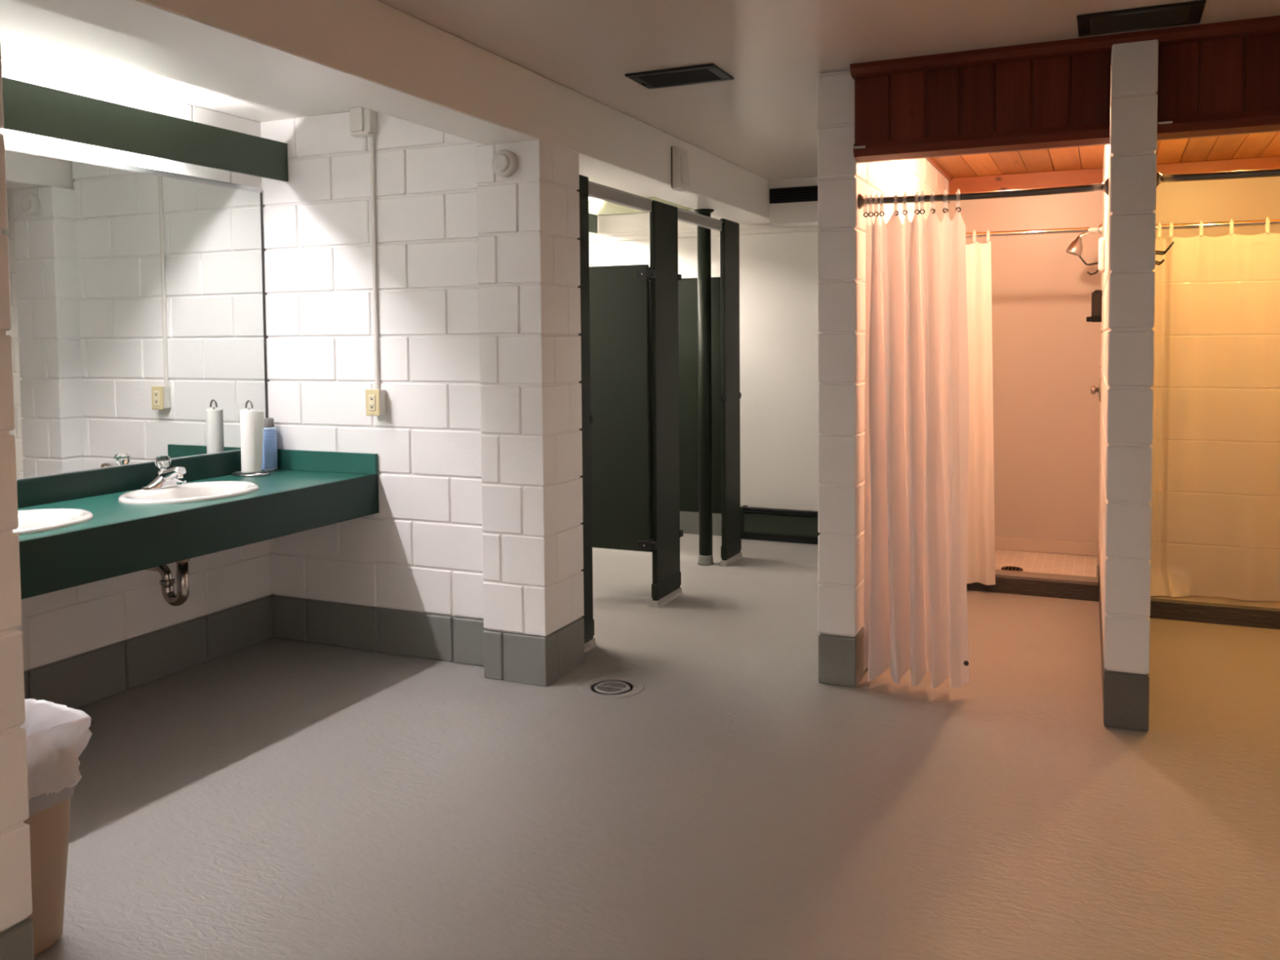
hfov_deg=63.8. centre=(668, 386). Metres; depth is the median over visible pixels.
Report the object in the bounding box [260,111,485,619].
wall
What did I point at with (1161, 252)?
coat hook rack
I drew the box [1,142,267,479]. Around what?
wall mirror
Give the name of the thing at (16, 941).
baseboard
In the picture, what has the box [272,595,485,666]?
baseboard
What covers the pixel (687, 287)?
door
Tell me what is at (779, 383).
wall
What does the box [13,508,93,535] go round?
sink
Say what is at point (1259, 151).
ceiling
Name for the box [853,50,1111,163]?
wood panel
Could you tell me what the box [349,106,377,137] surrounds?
junction box
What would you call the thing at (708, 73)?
ceiling vent
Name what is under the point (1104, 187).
shower rod
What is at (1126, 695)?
baseboard
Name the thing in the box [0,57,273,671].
wall
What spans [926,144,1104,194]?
ceiling
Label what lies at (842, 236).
wall
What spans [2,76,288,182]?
vanity light
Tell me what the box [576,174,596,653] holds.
pilaster
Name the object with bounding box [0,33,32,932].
wall
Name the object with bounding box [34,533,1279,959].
floor
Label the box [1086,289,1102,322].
soap dispenser
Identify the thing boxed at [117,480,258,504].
sink
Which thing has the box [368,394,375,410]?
receptacle
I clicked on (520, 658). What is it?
baseboard
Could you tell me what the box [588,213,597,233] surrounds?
light
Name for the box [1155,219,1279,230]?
shower rod
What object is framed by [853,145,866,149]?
metal catch
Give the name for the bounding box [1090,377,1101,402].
shower valve
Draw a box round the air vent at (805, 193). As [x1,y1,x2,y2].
[769,185,817,204]
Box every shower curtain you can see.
[863,188,969,688]
[965,229,995,585]
[1150,217,1279,601]
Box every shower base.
[966,537,1098,601]
[1149,595,1279,629]
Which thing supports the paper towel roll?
on the paper towel holder
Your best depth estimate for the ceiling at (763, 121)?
3.67 m
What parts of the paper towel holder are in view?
rod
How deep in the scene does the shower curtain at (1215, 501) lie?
5.06 m
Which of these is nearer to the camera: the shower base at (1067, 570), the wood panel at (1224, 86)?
the wood panel at (1224, 86)
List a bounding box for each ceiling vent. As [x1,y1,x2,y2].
[624,63,733,88]
[1076,0,1205,36]
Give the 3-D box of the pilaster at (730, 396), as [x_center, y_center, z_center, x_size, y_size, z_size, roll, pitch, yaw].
[0.389,0.038,6.423,0.054,2.130,0.340,1,3,23]
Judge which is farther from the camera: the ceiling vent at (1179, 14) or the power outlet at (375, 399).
the power outlet at (375, 399)
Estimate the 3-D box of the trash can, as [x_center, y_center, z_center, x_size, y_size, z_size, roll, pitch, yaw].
[-1.596,1.062,2.404,0.412,0.480,0.214,1,3,23]
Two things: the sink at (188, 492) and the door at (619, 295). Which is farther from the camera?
the door at (619, 295)
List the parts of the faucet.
knob, plate, spout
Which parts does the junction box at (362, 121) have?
plate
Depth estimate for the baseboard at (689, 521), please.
7.38 m
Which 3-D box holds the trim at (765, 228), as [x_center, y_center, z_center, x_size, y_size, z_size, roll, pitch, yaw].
[0.513,-1.084,7.148,2.557,0.060,0.030,1,3,23]
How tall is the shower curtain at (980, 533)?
1.926 m
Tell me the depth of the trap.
4.00 m
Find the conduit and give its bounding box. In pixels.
[369,135,379,389]
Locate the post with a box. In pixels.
[693,208,714,565]
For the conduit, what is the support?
attached to the wall at (422, 550)
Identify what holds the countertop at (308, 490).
attached to the wall at (63, 624)
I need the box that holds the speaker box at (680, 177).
[671,146,690,191]
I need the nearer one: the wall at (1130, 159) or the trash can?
the trash can
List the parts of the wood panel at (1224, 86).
moulding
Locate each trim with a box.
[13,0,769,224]
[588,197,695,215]
[589,224,820,242]
[769,177,820,227]
[849,15,1279,79]
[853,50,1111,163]
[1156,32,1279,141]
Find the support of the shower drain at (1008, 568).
in the shower base at (1067, 570)
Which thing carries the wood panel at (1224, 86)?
attached to the wall at (1130, 159)
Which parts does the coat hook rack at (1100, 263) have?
plate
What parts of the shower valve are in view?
knob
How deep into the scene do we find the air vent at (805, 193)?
6.73 m
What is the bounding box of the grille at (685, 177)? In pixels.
[680,153,689,185]
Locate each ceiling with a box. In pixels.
[0,0,1279,201]
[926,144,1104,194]
[1155,131,1279,174]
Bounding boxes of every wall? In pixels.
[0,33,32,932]
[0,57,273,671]
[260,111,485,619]
[588,209,820,511]
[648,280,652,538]
[817,70,949,636]
[949,176,1279,543]
[1097,39,1158,674]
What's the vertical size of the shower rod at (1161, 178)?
0.062 m
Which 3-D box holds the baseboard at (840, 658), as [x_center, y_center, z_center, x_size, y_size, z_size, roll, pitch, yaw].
[1.230,1.042,5.433,0.155,0.203,2.808,1,3,23]
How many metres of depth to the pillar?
4.17 m
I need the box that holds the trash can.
[23,786,74,956]
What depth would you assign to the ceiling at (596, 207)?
7.52 m
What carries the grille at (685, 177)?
attached to the speaker box at (680, 177)
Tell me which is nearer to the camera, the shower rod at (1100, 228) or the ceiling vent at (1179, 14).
the ceiling vent at (1179, 14)
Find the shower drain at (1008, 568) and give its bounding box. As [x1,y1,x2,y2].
[1000,566,1022,571]
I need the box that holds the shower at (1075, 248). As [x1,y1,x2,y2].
[1066,231,1098,256]
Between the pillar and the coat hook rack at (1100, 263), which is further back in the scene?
the coat hook rack at (1100, 263)
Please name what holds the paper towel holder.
on the countertop at (308, 490)
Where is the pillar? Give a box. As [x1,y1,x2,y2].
[475,139,583,636]
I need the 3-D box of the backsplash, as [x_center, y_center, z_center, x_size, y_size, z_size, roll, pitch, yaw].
[-2.343,0.389,3.732,0.019,0.101,2.398,1,3,23]
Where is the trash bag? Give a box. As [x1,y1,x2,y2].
[20,698,92,800]
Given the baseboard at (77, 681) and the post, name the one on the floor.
the post
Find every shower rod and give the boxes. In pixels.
[857,177,1109,208]
[965,222,1102,237]
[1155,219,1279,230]
[1156,168,1279,186]
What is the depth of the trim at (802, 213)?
6.75 m
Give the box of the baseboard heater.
[740,505,820,544]
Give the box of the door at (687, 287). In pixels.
[678,276,721,513]
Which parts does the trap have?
trap arm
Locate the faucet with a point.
(165, 477)
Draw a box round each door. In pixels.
[589,264,657,551]
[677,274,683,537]
[678,276,721,513]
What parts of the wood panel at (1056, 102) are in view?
moulding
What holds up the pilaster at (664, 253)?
on the floor
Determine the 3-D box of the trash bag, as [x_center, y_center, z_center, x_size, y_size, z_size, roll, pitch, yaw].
[-1.594,0.927,2.395,0.492,0.330,0.269,1,3,23]
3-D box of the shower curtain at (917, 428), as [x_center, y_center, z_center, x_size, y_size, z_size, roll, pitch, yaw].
[0.970,0.204,4.030,0.418,1.922,0.170,1,3,23]
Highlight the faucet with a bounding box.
[141,455,186,489]
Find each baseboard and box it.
[0,918,34,959]
[23,594,274,708]
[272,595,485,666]
[484,617,584,686]
[680,511,721,536]
[817,626,868,687]
[1097,538,1149,731]
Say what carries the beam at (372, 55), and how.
attached to the pillar
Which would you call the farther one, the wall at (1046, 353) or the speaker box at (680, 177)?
the wall at (1046, 353)
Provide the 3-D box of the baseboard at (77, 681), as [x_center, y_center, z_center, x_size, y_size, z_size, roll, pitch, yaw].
[-1.827,1.072,5.243,0.200,0.203,5.900,1,3,23]
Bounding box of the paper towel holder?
[231,400,270,476]
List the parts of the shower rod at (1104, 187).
rod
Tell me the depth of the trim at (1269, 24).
3.64 m
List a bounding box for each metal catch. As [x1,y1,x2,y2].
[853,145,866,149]
[1158,120,1173,124]
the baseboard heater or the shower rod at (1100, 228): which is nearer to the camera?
the shower rod at (1100, 228)
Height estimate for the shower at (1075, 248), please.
0.172 m
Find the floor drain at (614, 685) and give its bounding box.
[579,675,644,698]
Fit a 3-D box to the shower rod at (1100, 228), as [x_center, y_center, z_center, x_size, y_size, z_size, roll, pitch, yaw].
[1.840,-0.818,5.488,0.881,0.062,0.061,1,3,23]
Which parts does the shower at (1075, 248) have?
arm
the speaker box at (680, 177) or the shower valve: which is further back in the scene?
the shower valve
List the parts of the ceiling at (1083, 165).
cove moulding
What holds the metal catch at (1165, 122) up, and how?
attached to the wall at (1130, 159)
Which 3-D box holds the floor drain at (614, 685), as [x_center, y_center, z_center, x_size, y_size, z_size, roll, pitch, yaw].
[-0.227,1.211,4.143,0.264,0.005,0.264,1,3,23]
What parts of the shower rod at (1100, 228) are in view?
rod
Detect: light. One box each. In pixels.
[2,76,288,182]
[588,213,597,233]
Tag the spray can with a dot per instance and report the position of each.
(269, 454)
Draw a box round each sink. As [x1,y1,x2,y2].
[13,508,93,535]
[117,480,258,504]
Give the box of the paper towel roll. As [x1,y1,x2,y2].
[240,408,264,473]
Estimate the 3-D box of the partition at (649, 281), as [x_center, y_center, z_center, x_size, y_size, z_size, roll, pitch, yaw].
[-0.694,0.098,5.767,1.440,1.485,0.040,1,3,23]
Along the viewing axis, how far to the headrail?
5.13 m
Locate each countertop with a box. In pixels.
[17,448,378,599]
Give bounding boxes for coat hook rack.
[1078,237,1105,275]
[1155,241,1173,265]
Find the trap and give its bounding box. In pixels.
[145,558,190,605]
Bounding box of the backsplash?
[17,450,241,508]
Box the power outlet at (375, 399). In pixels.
[365,389,386,416]
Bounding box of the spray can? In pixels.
[261,417,278,471]
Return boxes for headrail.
[588,180,723,231]
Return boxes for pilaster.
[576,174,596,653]
[648,200,683,608]
[719,218,742,566]

